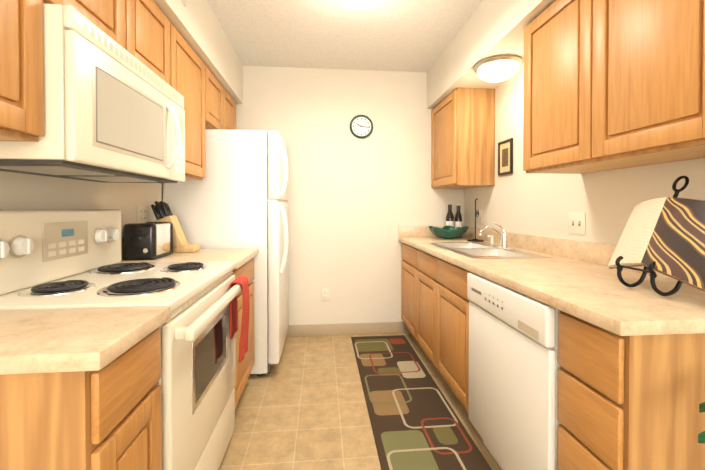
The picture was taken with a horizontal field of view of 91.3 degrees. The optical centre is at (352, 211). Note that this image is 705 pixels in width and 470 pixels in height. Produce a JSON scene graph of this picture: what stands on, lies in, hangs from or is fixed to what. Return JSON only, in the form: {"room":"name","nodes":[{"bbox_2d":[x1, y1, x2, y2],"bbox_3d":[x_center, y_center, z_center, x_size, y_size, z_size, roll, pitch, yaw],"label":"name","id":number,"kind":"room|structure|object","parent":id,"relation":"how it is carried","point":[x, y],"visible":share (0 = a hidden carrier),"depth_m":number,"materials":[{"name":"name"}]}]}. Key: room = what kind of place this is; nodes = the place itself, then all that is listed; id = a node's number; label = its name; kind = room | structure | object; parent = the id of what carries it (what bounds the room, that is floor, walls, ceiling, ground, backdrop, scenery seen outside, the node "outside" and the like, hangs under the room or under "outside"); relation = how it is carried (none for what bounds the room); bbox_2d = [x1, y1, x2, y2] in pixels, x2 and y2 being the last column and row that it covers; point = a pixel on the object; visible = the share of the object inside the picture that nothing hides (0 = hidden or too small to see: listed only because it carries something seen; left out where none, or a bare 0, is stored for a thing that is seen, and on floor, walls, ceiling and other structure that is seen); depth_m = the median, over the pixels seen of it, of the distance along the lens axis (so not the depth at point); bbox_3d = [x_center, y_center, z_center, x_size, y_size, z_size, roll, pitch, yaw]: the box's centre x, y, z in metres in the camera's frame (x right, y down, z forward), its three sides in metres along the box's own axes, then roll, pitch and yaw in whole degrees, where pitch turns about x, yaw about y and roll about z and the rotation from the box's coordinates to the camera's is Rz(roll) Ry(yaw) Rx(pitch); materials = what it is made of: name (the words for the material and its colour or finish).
{"room":"kitchen","nodes":[
{"label":"kitchen","id":0,"kind":"room"},
{"bbox_2d":[207,0,482,71],"bbox_3d":[0.184,-1.287,-0.424,2.610,0.050,7.380,0,1,-5],"label":"ceiling","id":1,"kind":"structure","parent":0,"point":[404,35],"depth_m":2.48,"materials":[{"name":"white paint"}]},
{"bbox_2d":[338,0,381,9],"bbox_3d":[0.043,-1.237,1.959,0.344,0.103,0.344,0,1,-5],"label":"ceiling light","id":2,"kind":"object","parent":1,"relation":"attached to","point":[359,4],"visible":1,"depth_m":1.99,"materials":[{"name":"white glass"}]},
{"bbox_2d":[0,0,704,324],"bbox_3d":[0.184,-0.042,-0.409,2.610,2.440,7.380,0,1,-5],"label":"wall","id":3,"kind":"structure","parent":0,"point":[354,202],"depth_m":3.12,"materials":[{"name":"paint"}]},
{"bbox_2d":[0,0,55,141],"bbox_3d":[-0.968,-0.559,0.755,0.322,0.748,0.300,0,1,-5],"label":"upper cabinet","id":4,"kind":"object","parent":3,"relation":"attached to","point":[21,21],"depth_m":0.86,"materials":[{"name":"brown wood"}]},
{"bbox_2d":[56,0,139,60],"bbox_3d":[-1.002,-0.751,1.130,0.322,0.372,0.451,0,1,-5],"label":"upper cabinet","id":5,"kind":"object","parent":3,"relation":"attached to","point":[119,19],"depth_m":1.25,"materials":[{"name":"brown wood"}]},
{"bbox_2d":[121,240,123,259],"bbox_3d":[-1.181,0.208,1.428,0.018,0.101,1.670,0,1,-5],"label":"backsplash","id":6,"kind":"structure","parent":3,"relation":"attached to","point":[122,256],"depth_m":1.81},
{"bbox_2d":[137,205,147,222],"bbox_3d":[-1.243,0.020,2.042,0.007,0.115,0.115,0,1,-5],"label":"electrical outlet","id":7,"kind":"object","parent":3,"relation":"attached to","point":[142,213],"visible":0.94,"depth_m":2.04,"materials":[{"name":"white plastic"}]},
{"bbox_2d":[140,0,175,89],"bbox_3d":[-1.032,-0.755,1.456,0.322,0.372,0.451,0,1,-5],"label":"upper cabinet","id":8,"kind":"object","parent":3,"relation":"attached to","point":[147,34],"depth_m":1.56,"materials":[{"name":"brown wood"}]},
{"bbox_2d":[0,3,184,182],"bbox_3d":[-0.955,-0.348,1.303,0.447,0.431,0.776,0,1,-5],"label":"microwave","id":9,"kind":"object","parent":8,"relation":"attached to","point":[114,111],"visible":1,"depth_m":1.05,"materials":[{"name":"plastic"}]},
{"bbox_2d":[176,29,207,179],"bbox_3d":[-1.075,-0.573,1.937,0.322,0.748,0.506,0,1,-5],"label":"upper cabinet","id":10,"kind":"object","parent":3,"relation":"attached to","point":[191,72],"depth_m":2.00,"materials":[{"name":"brown wood"}]},
{"bbox_2d":[208,69,227,129],"bbox_3d":[-1.119,-0.766,2.419,0.322,0.373,0.460,0,1,-5],"label":"upper cabinet","id":11,"kind":"object","parent":3,"relation":"attached to","point":[217,94],"depth_m":2.44,"materials":[{"name":"brown wood"}]},
{"bbox_2d":[228,93,235,129],"bbox_3d":[-1.150,-0.769,2.754,0.322,0.373,0.461,0,1,-5],"label":"upper cabinet","id":12,"kind":"object","parent":3,"relation":"attached to","point":[231,103],"depth_m":2.84,"materials":[{"name":"brown wood"}]},
{"bbox_2d":[321,288,328,300],"bbox_3d":[-0.249,0.762,3.161,0.070,0.115,0.007,0,1,-5],"label":"electrical outlet","id":13,"kind":"object","parent":3,"relation":"attached to","point":[324,294],"visible":1,"depth_m":3.16,"materials":[{"name":"white plastic"}]},
{"bbox_2d":[286,322,409,336],"bbox_3d":[-0.065,1.085,3.182,1.240,0.105,0.008,0,1,-5],"label":"baseboard","id":14,"kind":"structure","parent":3,"relation":"attached to","point":[346,329],"depth_m":3.17,"materials":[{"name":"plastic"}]},
{"bbox_2d":[350,115,372,137],"bbox_3d":[0.082,-0.780,3.163,0.216,0.216,0.025,0,1,-5],"label":"clock","id":15,"kind":"object","parent":3,"relation":"attached to","point":[361,126],"visible":0.98,"depth_m":3.16,"materials":[{"name":"white plastic"}]},
{"bbox_2d":[398,226,461,237],"bbox_3d":[0.734,0.187,3.236,0.612,0.101,0.020,0,1,-5],"label":"backsplash","id":16,"kind":"structure","parent":3,"relation":"attached to","point":[403,231],"depth_m":3.21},
{"bbox_2d":[431,88,494,188],"bbox_3d":[0.924,-0.584,2.961,0.322,0.748,0.572,0,1,-5],"label":"upper cabinet","id":17,"kind":"object","parent":3,"relation":"attached to","point":[463,123],"depth_m":2.68,"materials":[{"name":"brown wood"}]},
{"bbox_2d":[479,210,482,222],"bbox_3d":[1.087,0.040,2.927,0.007,0.115,0.070,0,1,-5],"label":"electrical outlet","id":18,"kind":"object","parent":3,"relation":"attached to","point":[480,216],"visible":1,"depth_m":2.91,"materials":[{"name":"white plastic"}]},
{"bbox_2d":[474,55,522,81],"bbox_3d":[0.938,-0.900,2.230,0.294,0.103,0.294,0,1,-5],"label":"ceiling light","id":19,"kind":"object","parent":3,"relation":"attached to","point":[498,68],"visible":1,"depth_m":2.15,"materials":[{"name":"white glass"}]},
{"bbox_2d":[498,138,512,175],"bbox_3d":[1.118,-0.396,2.526,0.016,0.250,0.185,0,1,-5],"label":"picture frame","id":20,"kind":"object","parent":3,"relation":"attached to","point":[505,157],"visible":1,"depth_m":2.52,"materials":[{"name":"black wood"}]},
{"bbox_2d":[462,226,670,277],"bbox_3d":[1.156,0.200,2.080,0.020,0.101,2.400,0,1,-5],"label":"backsplash","id":21,"kind":"structure","parent":3,"relation":"attached to","point":[602,254],"depth_m":1.89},
{"bbox_2d":[523,0,621,173],"bbox_3d":[1.055,-0.568,1.525,0.322,0.748,0.512,0,1,-5],"label":"upper cabinet","id":22,"kind":"object","parent":3,"relation":"attached to","point":[548,39],"depth_m":1.57,"materials":[{"name":"brown wood"}]},
{"bbox_2d":[569,212,584,234],"bbox_3d":[1.184,0.063,1.826,0.013,0.115,0.115,0,1,-5],"label":"light switch","id":23,"kind":"object","parent":3,"relation":"attached to","point":[576,223],"visible":1,"depth_m":1.82,"materials":[{"name":"white plastic"}]},
{"bbox_2d":[571,0,704,167],"bbox_3d":[1.090,-0.563,1.139,0.322,0.748,0.512,0,1,-5],"label":"upper cabinet","id":24,"kind":"object","parent":3,"relation":"attached to","point":[613,84],"depth_m":1.14,"materials":[{"name":"brown wood"}]},
{"bbox_2d":[219,333,501,469],"bbox_3d":[0.184,1.203,-0.395,2.610,0.050,7.380,0,1,-5],"label":"floor","id":25,"kind":"structure","parent":0,"point":[302,405],"depth_m":1.96,"materials":[{"name":"tile"}]},
{"bbox_2d":[0,332,161,469],"bbox_3d":[-0.822,0.733,0.795,0.617,0.858,0.293,0,1,-5],"label":"base cabinet","id":26,"kind":"object","parent":25,"relation":"on","point":[80,388],"depth_m":0.68,"materials":[{"name":"brown wood"}]},
{"bbox_2d":[0,306,170,379],"bbox_3d":[-0.811,0.284,0.782,0.638,0.038,0.315,0,1,-5],"label":"countertop","id":27,"kind":"structure","parent":26,"relation":"on","point":[62,341],"depth_m":0.74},
{"bbox_2d":[0,209,249,469],"bbox_3d":[-0.825,0.575,1.329,0.708,1.164,0.762,0,1,-5],"label":"stove","id":28,"kind":"object","parent":25,"relation":"on","point":[54,259],"visible":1,"depth_m":1.21,"materials":[{"name":"metal"}]},
{"bbox_2d":[229,276,249,362],"bbox_3d":[-0.535,0.503,1.644,0.073,0.367,0.158,0,1,-5],"label":"towel","id":29,"kind":"object","parent":28,"relation":"hanging from","point":[241,281],"depth_m":1.62,"materials":[{"name":"red fabric"}]},
{"bbox_2d":[163,129,288,376],"bbox_3d":[-0.883,0.292,2.676,0.816,1.699,0.700,0,1,-5],"label":"fridge","id":30,"kind":"object","parent":25,"relation":"on","point":[236,197],"visible":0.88,"depth_m":2.34,"materials":[{"name":"white metal"}]},
{"bbox_2d":[231,260,254,407],"bbox_3d":[-0.930,0.720,1.987,0.617,0.858,0.554,0,1,-5],"label":"base cabinet","id":31,"kind":"object","parent":25,"relation":"on","point":[244,368],"depth_m":2.01,"materials":[{"name":"brown wood"}]},
{"bbox_2d":[120,248,258,271],"bbox_3d":[-0.921,0.270,1.996,0.638,0.038,0.586,0,1,-5],"label":"countertop","id":32,"kind":"structure","parent":31,"relation":"on","point":[241,257],"depth_m":1.93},
{"bbox_2d":[123,222,172,259],"bbox_3d":[-1.119,0.155,1.899,0.160,0.190,0.262,0,1,-5],"label":"toaster","id":33,"kind":"object","parent":32,"relation":"on","point":[148,241],"visible":1,"depth_m":1.79,"materials":[{"name":"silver metal"}]},
{"bbox_2d":[151,201,199,252],"bbox_3d":[-1.096,0.091,2.132,0.261,0.313,0.100,0,1,-5],"label":"knife block","id":34,"kind":"object","parent":32,"relation":"on","point":[162,211],"visible":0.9,"depth_m":2.09,"materials":[{"name":"brown wood"}]},
{"bbox_2d":[401,242,409,330],"bbox_3d":[0.782,0.708,2.964,0.606,0.858,0.570,0,1,-5],"label":"base cabinet","id":35,"kind":"object","parent":25,"relation":"on","point":[405,263],"depth_m":3.06,"materials":[{"name":"brown wood"}]},
{"bbox_2d":[410,246,429,358],"bbox_3d":[0.824,0.713,2.508,0.606,0.858,0.594,0,1,-5],"label":"base cabinet","id":36,"kind":"object","parent":25,"relation":"on","point":[419,262],"depth_m":2.60,"materials":[{"name":"brown wood"}]},
{"bbox_2d":[351,335,491,469],"bbox_3d":[0.324,1.144,2.102,0.490,0.009,2.070,0,1,-5],"label":"rug","id":37,"kind":"object","parent":25,"relation":"on","point":[416,423],"visible":1,"depth_m":1.94,"materials":[{"name":"brown fabric"}]},
{"bbox_2d":[430,258,533,412],"bbox_3d":[0.866,0.719,2.039,0.606,0.858,0.596,0,1,-5],"label":"base cabinet","id":38,"kind":"object","parent":25,"relation":"on","point":[449,302],"depth_m":1.99,"materials":[{"name":"brown wood"}]},
{"bbox_2d":[467,272,561,469],"bbox_3d":[0.877,0.726,1.431,0.578,0.854,0.610,0,1,-5],"label":"dishwasher","id":39,"kind":"object","parent":25,"relation":"on","point":[514,366],"visible":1,"depth_m":1.30,"materials":[{"name":"white metal"}]},
{"bbox_2d":[557,314,704,469],"bbox_3d":[0.960,0.731,1.006,0.606,0.858,0.242,0,1,-5],"label":"base cabinet","id":40,"kind":"object","parent":25,"relation":"on","point":[631,381],"depth_m":0.87,"materials":[{"name":"brown wood"}]},
{"bbox_2d":[398,238,704,337],"bbox_3d":[0.852,0.269,2.053,0.632,0.038,2.400,0,1,-5],"label":"countertop","id":41,"kind":"structure","parent":40,"relation":"on","point":[591,293],"depth_m":1.12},
{"bbox_2d":[428,226,468,238],"bbox_3d":[0.849,0.181,3.007,0.344,0.108,0.260,0,1,-5],"label":"bowl","id":42,"kind":"object","parent":41,"relation":"on","point":[448,232],"visible":1,"depth_m":2.92,"materials":[{"name":"green ceramic"}]},
{"bbox_2d":[446,205,453,226],"bbox_3d":[0.894,0.086,3.166,0.073,0.300,0.073,0,1,-5],"label":"bottle","id":43,"kind":"object","parent":41,"relation":"on","point":[449,219],"visible":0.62,"depth_m":3.14,"materials":[{"name":"black glass"}]},
{"bbox_2d":[455,206,461,236],"bbox_3d":[0.978,0.091,3.184,0.069,0.290,0.069,0,1,-5],"label":"bottle","id":44,"kind":"object","parent":41,"relation":"on","point":[458,219],"visible":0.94,"depth_m":3.16,"materials":[{"name":"black glass"}]},
{"bbox_2d":[467,198,483,241],"bbox_3d":[1.002,0.066,2.809,0.130,0.348,0.130,0,1,-5],"label":"towel holder","id":45,"kind":"object","parent":41,"relation":"on","point":[475,239],"visible":1,"depth_m":2.79,"materials":[{"name":"metal"}]},
{"bbox_2d":[430,242,553,257],"bbox_3d":[0.826,0.328,2.264,0.445,0.170,0.824,0,1,-5],"label":"sink","id":46,"kind":"object","parent":41,"relation":"in","point":[471,249],"depth_m":2.24,"materials":[{"name":"silver metal"}]},
{"bbox_2d":[478,222,517,249],"bbox_3d":[0.925,0.154,2.308,0.200,0.178,0.273,0,1,-5],"label":"faucet","id":47,"kind":"object","parent":41,"relation":"on","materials":[{"name":"silver metal"}]},
{"bbox_2d":[608,176,704,295],"bbox_3d":[1.038,0.068,1.104,0.335,0.381,0.475,0,1,-5],"label":"easel","id":48,"kind":"object","parent":41,"relation":"on","point":[665,236],"visible":1,"depth_m":1.05,"materials":[{"name":"metal"}]},
{"bbox_2d":[698,402,704,443],"bbox_3d":[0.892,0.741,0.565,0.414,0.852,0.450,0,1,-5],"label":"plant","id":49,"kind":"object","parent":25,"relation":"on","point":[701,437],"visible":1,"depth_m":0.71,"materials":[{"name":"green plant"}]}
]}

